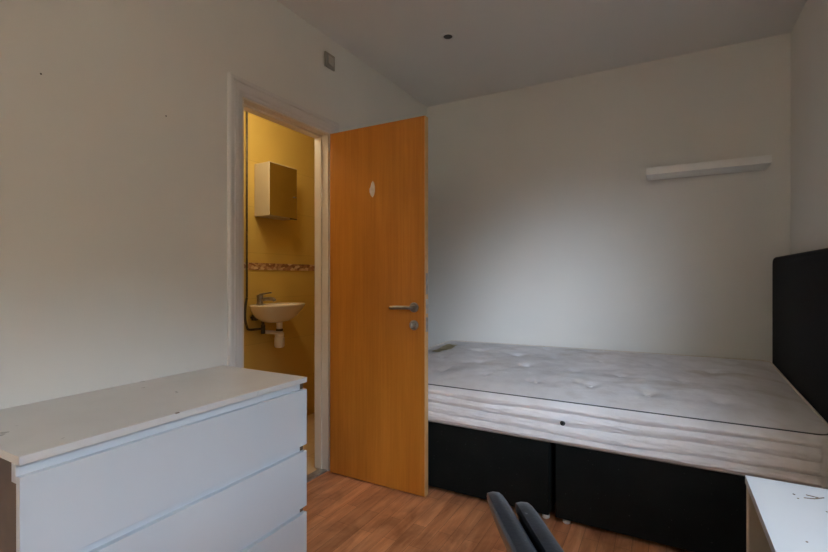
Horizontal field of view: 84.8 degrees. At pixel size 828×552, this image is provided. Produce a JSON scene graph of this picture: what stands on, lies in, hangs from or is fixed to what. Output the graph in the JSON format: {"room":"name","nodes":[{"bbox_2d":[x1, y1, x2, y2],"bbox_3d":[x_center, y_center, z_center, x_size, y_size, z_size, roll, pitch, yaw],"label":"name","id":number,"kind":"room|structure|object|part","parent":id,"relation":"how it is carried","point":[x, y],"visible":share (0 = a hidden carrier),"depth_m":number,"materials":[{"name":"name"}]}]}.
{"room":"bedroom","nodes":[
{"label":"bedroom","id":0,"kind":"room"},
{"bbox_2d":[0,0,426,408],"bbox_3d":[-1.479,-0.085,1.023,0.100,2.660,6.550,0,0,29],"label":"wall","id":1,"kind":"structure","parent":0,"point":[113,208],"depth_m":1.67,"materials":[{"name":"paint"}]},
{"bbox_2d":[227,73,338,470],"bbox_3d":[-0.648,0.110,2.394,0.018,2.071,0.786,0,0,29],"label":"trim","id":2,"kind":"structure","parent":1,"relation":"attached to","point":[237,87],"depth_m":2.09,"materials":[{"name":"paint"}]},
{"bbox_2d":[242,97,328,470],"bbox_3d":[-0.698,0.142,2.429,0.102,2.005,0.655,0,0,29],"label":"trim","id":3,"kind":"structure","parent":1,"relation":"attached to","point":[321,137],"depth_m":2.68,"materials":[{"name":"beige paint"}]},
{"bbox_2d":[307,469,326,482],"bbox_3d":[-0.683,1.141,2.418,0.055,0.011,0.606,0,0,29],"label":"trim","id":4,"kind":"structure","parent":1,"relation":"attached to","point":[318,472],"depth_m":2.61,"materials":[{"name":"wood"}]},
{"bbox_2d":[324,51,334,70],"bbox_3d":[-0.496,-1.273,2.672,0.014,0.086,0.086,0,0,29],"label":"switch","id":5,"kind":"object","parent":1,"relation":"attached to","point":[329,60],"visible":1,"depth_m":2.66,"materials":[{"name":"grey plastic"}]},
{"bbox_2d":[330,116,428,496],"bbox_3d":[-0.221,0.151,2.485,0.644,1.972,0.110,0,0,29],"label":"door","id":6,"kind":"structure","parent":1,"relation":"in","point":[379,305],"depth_m":2.47,"materials":[{"name":"brown wood"}]},
{"bbox_3d":[-0.072,0.159,2.354,0.134,0.021,0.031,0,0,22],"label":"lever","id":7,"kind":"part","parent":6,"relation":"part of","materials":[{"name":"metal"}]},
{"bbox_3d":[0.066,0.247,2.355,0.002,0.075,0.020,0,0,29],"label":"latch plate","id":8,"kind":"part","parent":6,"relation":"part of","materials":[{"name":"metal"}]},
{"bbox_3d":[0.066,0.035,2.355,0.002,0.110,0.020,0,0,29],"label":"latch plate","id":9,"kind":"part","parent":6,"relation":"part of","materials":[{"name":"metal"}]},
{"bbox_2d":[244,111,314,414],"bbox_3d":[-1.148,-0.005,3.386,0.100,2.500,2.800,0,0,29],"label":"wall","id":10,"kind":"structure","parent":0,"point":[269,240],"depth_m":3.53,"materials":[{"name":"yellow paint"}]},
{"bbox_2d":[246,112,247,296],"bbox_3d":[-1.181,-0.553,3.200,0.014,1.393,0.015,0,0,29],"label":"pipe","id":11,"kind":"object","parent":10,"relation":"attached to","point":[246,112],"visible":0.93,"depth_m":3.19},
{"bbox_2d":[244,297,304,347],"bbox_3d":[-0.984,0.331,3.300,0.274,0.375,0.424,0,0,29],"label":"basin","id":12,"kind":"object","parent":10,"relation":"attached to","point":[277,313],"visible":1,"depth_m":3.23,"materials":[{"name":"ceramic"}]},
{"bbox_2d":[256,292,275,304],"bbox_3d":[-1.060,0.151,3.255,0.150,0.092,0.052,0,0,7],"label":"mixer tap","id":13,"kind":"object","parent":12,"relation":"on","point":[260,299],"visible":1,"depth_m":3.24,"materials":[{"name":"metal"}]},
{"bbox_3d":[-1.049,0.162,3.253,0.127,0.037,0.026,0,0,8],"label":"spout","id":14,"kind":"part","parent":13,"relation":"part of","materials":[{"name":"metal"}]},
{"bbox_3d":[-0.983,0.264,3.299,0.270,0.134,0.424,0,0,29],"label":"basin bowl","id":15,"kind":"part","parent":12,"relation":"part of","materials":[{"name":"ceramic"}]},
{"bbox_2d":[276,322,281,328],"bbox_3d":[-0.986,0.350,3.318,0.060,0.055,0.060,0,0,29],"label":"drain pipe","id":16,"kind":"object","parent":12,"relation":"attached to","point":[279,324],"depth_m":3.30,"materials":[{"name":"white plastic"}]},
{"bbox_2d":[255,161,296,220],"bbox_3d":[-1.016,-0.624,3.352,0.160,0.390,0.278,0,0,29],"label":"upper cabinet","id":17,"kind":"object","parent":10,"relation":"attached to","point":[275,184],"visible":1,"depth_m":3.26,"materials":[{"name":"white wood"}]},
{"bbox_3d":[-0.961,-0.627,3.322,0.010,0.384,0.278,0,0,29],"label":"cabinet door","id":18,"kind":"part","parent":17,"relation":"part of","materials":[{"name":"mirror"}]},
{"bbox_2d":[269,162,296,218],"bbox_3d":[-0.955,-0.627,3.318,0.004,0.374,0.268,0,0,29],"label":"mirror","id":19,"kind":"object","parent":17,"relation":"attached to","point":[282,179],"depth_m":3.31,"materials":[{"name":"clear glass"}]},
{"bbox_2d":[244,262,314,270],"bbox_3d":[-1.102,-0.077,3.360,0.006,0.052,2.600,0,0,29],"label":"trim","id":20,"kind":"structure","parent":10,"relation":"attached to","point":[251,266],"depth_m":3.48,"materials":[{"name":"tile"}]},
{"bbox_2d":[303,412,691,551],"bbox_3d":[-0.691,1.195,0.785,3.230,0.100,6.700,0,0,29],"label":"floor","id":21,"kind":"structure","parent":0,"point":[345,513],"depth_m":2.10,"materials":[{"name":"laminate"}]},
{"bbox_2d":[0,365,306,551],"bbox_3d":[-0.861,0.770,1.512,0.497,0.751,0.911,0,0,29],"label":"dresser","id":22,"kind":"object","parent":21,"relation":"on","point":[213,459],"visible":1,"depth_m":1.33,"materials":[{"name":"white laminate"}]},
{"bbox_3d":[-1.087,0.781,1.128,0.476,0.728,0.018,0,0,29],"label":"panel","id":23,"kind":"part","parent":22,"relation":"part of","materials":[{"name":"brown laminate"}]},
{"bbox_3d":[-0.861,0.405,1.512,0.496,0.020,0.911,0,0,29],"label":"panel","id":24,"kind":"part","parent":22,"relation":"part of","materials":[{"name":"white laminate"}]},
{"bbox_3d":[-0.653,0.792,1.396,0.018,0.217,0.909,0,0,29],"label":"drawer","id":25,"kind":"part","parent":22,"relation":"part of","materials":[{"name":"white laminate"}]},
{"bbox_3d":[-0.653,1.034,1.396,0.018,0.215,0.909,0,0,29],"label":"drawer","id":26,"kind":"part","parent":22,"relation":"part of","materials":[{"name":"white laminate"}]},
{"bbox_3d":[-0.653,0.781,1.906,0.476,0.728,0.018,0,0,29],"label":"panel","id":27,"kind":"part","parent":22,"relation":"part of","materials":[{"name":"white laminate"}]},
{"bbox_2d":[487,492,563,551],"bbox_3d":[0.421,0.732,0.529,0.601,0.826,0.521,0,0,-5],"label":"office chair","id":28,"kind":"object","parent":21,"relation":"on","point":[529,533],"visible":1,"depth_m":0.59,"materials":[{"name":"black plastic"}]},
{"bbox_3d":[0.214,0.502,0.509,0.186,0.366,0.444,0,0,-6],"label":"backrest","id":29,"kind":"part","parent":28,"relation":"part of","materials":[{"name":"black plastic"}]},
{"bbox_2d":[515,502,563,551],"bbox_3d":[0.250,0.503,0.512,0.177,0.344,0.416,0,0,-5],"label":"backrest","id":30,"kind":"object","parent":28,"relation":"on","point":[541,538],"depth_m":0.60,"materials":[{"name":"black plastic"}]},
{"bbox_2d":[428,421,745,551],"bbox_3d":[0.894,0.958,2.635,2.000,0.375,1.175,0,0,29],"label":"base","id":31,"kind":"object","parent":21,"relation":"on","point":[693,509],"visible":0.3,"depth_m":2.00,"materials":[{"name":"black fabric"}]},
{"bbox_2d":[428,340,827,488],"bbox_3d":[0.879,0.619,2.623,2.085,0.285,1.246,0,0,29],"label":"mattress","id":32,"kind":"object","parent":31,"relation":"on","point":[737,416],"visible":0.79,"depth_m":2.07,"materials":[{"name":"fabric"}]},
{"bbox_2d":[745,475,827,551],"bbox_3d":[0.645,0.779,0.378,0.470,0.731,1.047,0,0,29],"label":"desk","id":33,"kind":"object","parent":21,"relation":"on","point":[781,516],"visible":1,"depth_m":0.82,"materials":[{"name":"white laminate"}]},
{"bbox_3d":[0.876,0.788,0.821,0.438,0.714,0.045,0,0,29],"label":"panel","id":34,"kind":"part","parent":33,"relation":"part of","materials":[{"name":"white wood"}]},
{"bbox_2d":[772,248,827,422],"bbox_3d":[1.823,0.515,2.090,0.072,1.259,1.231,0,0,29],"label":"headboard","id":35,"kind":"object","parent":21,"relation":"on","point":[799,280],"visible":0.65,"depth_m":2.05,"materials":[{"name":"black fabric"}]},
{"bbox_2d":[277,0,806,106],"bbox_3d":[-0.387,-1.465,0.415,2.600,0.100,6.550,0,0,29],"label":"ceiling","id":36,"kind":"structure","parent":0,"point":[497,46],"depth_m":2.63,"materials":[{"name":"paint"}]},
{"bbox_2d":[441,32,454,39],"bbox_3d":[0.199,-1.411,2.659,0.084,0.008,0.084,0,0,29],"label":"recessed light","id":37,"kind":"object","parent":36,"relation":"in","point":[447,35],"visible":1,"depth_m":2.65,"materials":[{"name":"paint"}]},
{"bbox_3d":[0.199,-1.412,2.659,0.053,0.005,0.053,0,0,29],"label":"unlit bulb","id":38,"kind":"part","parent":37,"relation":"part of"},
{"bbox_2d":[427,32,790,361],"bbox_3d":[1.169,-0.085,3.241,2.370,2.660,0.100,0,0,29],"label":"wall","id":39,"kind":"structure","parent":0,"point":[547,226],"depth_m":3.07,"materials":[{"name":"paint"}]},
{"bbox_2d":[646,155,771,180],"bbox_3d":[1.759,-0.655,2.744,0.621,0.049,0.195,0,0,29],"label":"wall shelf","id":40,"kind":"object","parent":39,"relation":"attached to","point":[756,163],"visible":1,"depth_m":2.69,"materials":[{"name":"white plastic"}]},
{"bbox_2d":[791,0,827,253],"bbox_3d":[0.692,-0.085,-0.185,0.130,2.660,6.550,0,0,29],"label":"wall","id":41,"kind":"structure","parent":0,"point":[809,34],"depth_m":2.28,"materials":[{"name":"paint"}]}
]}

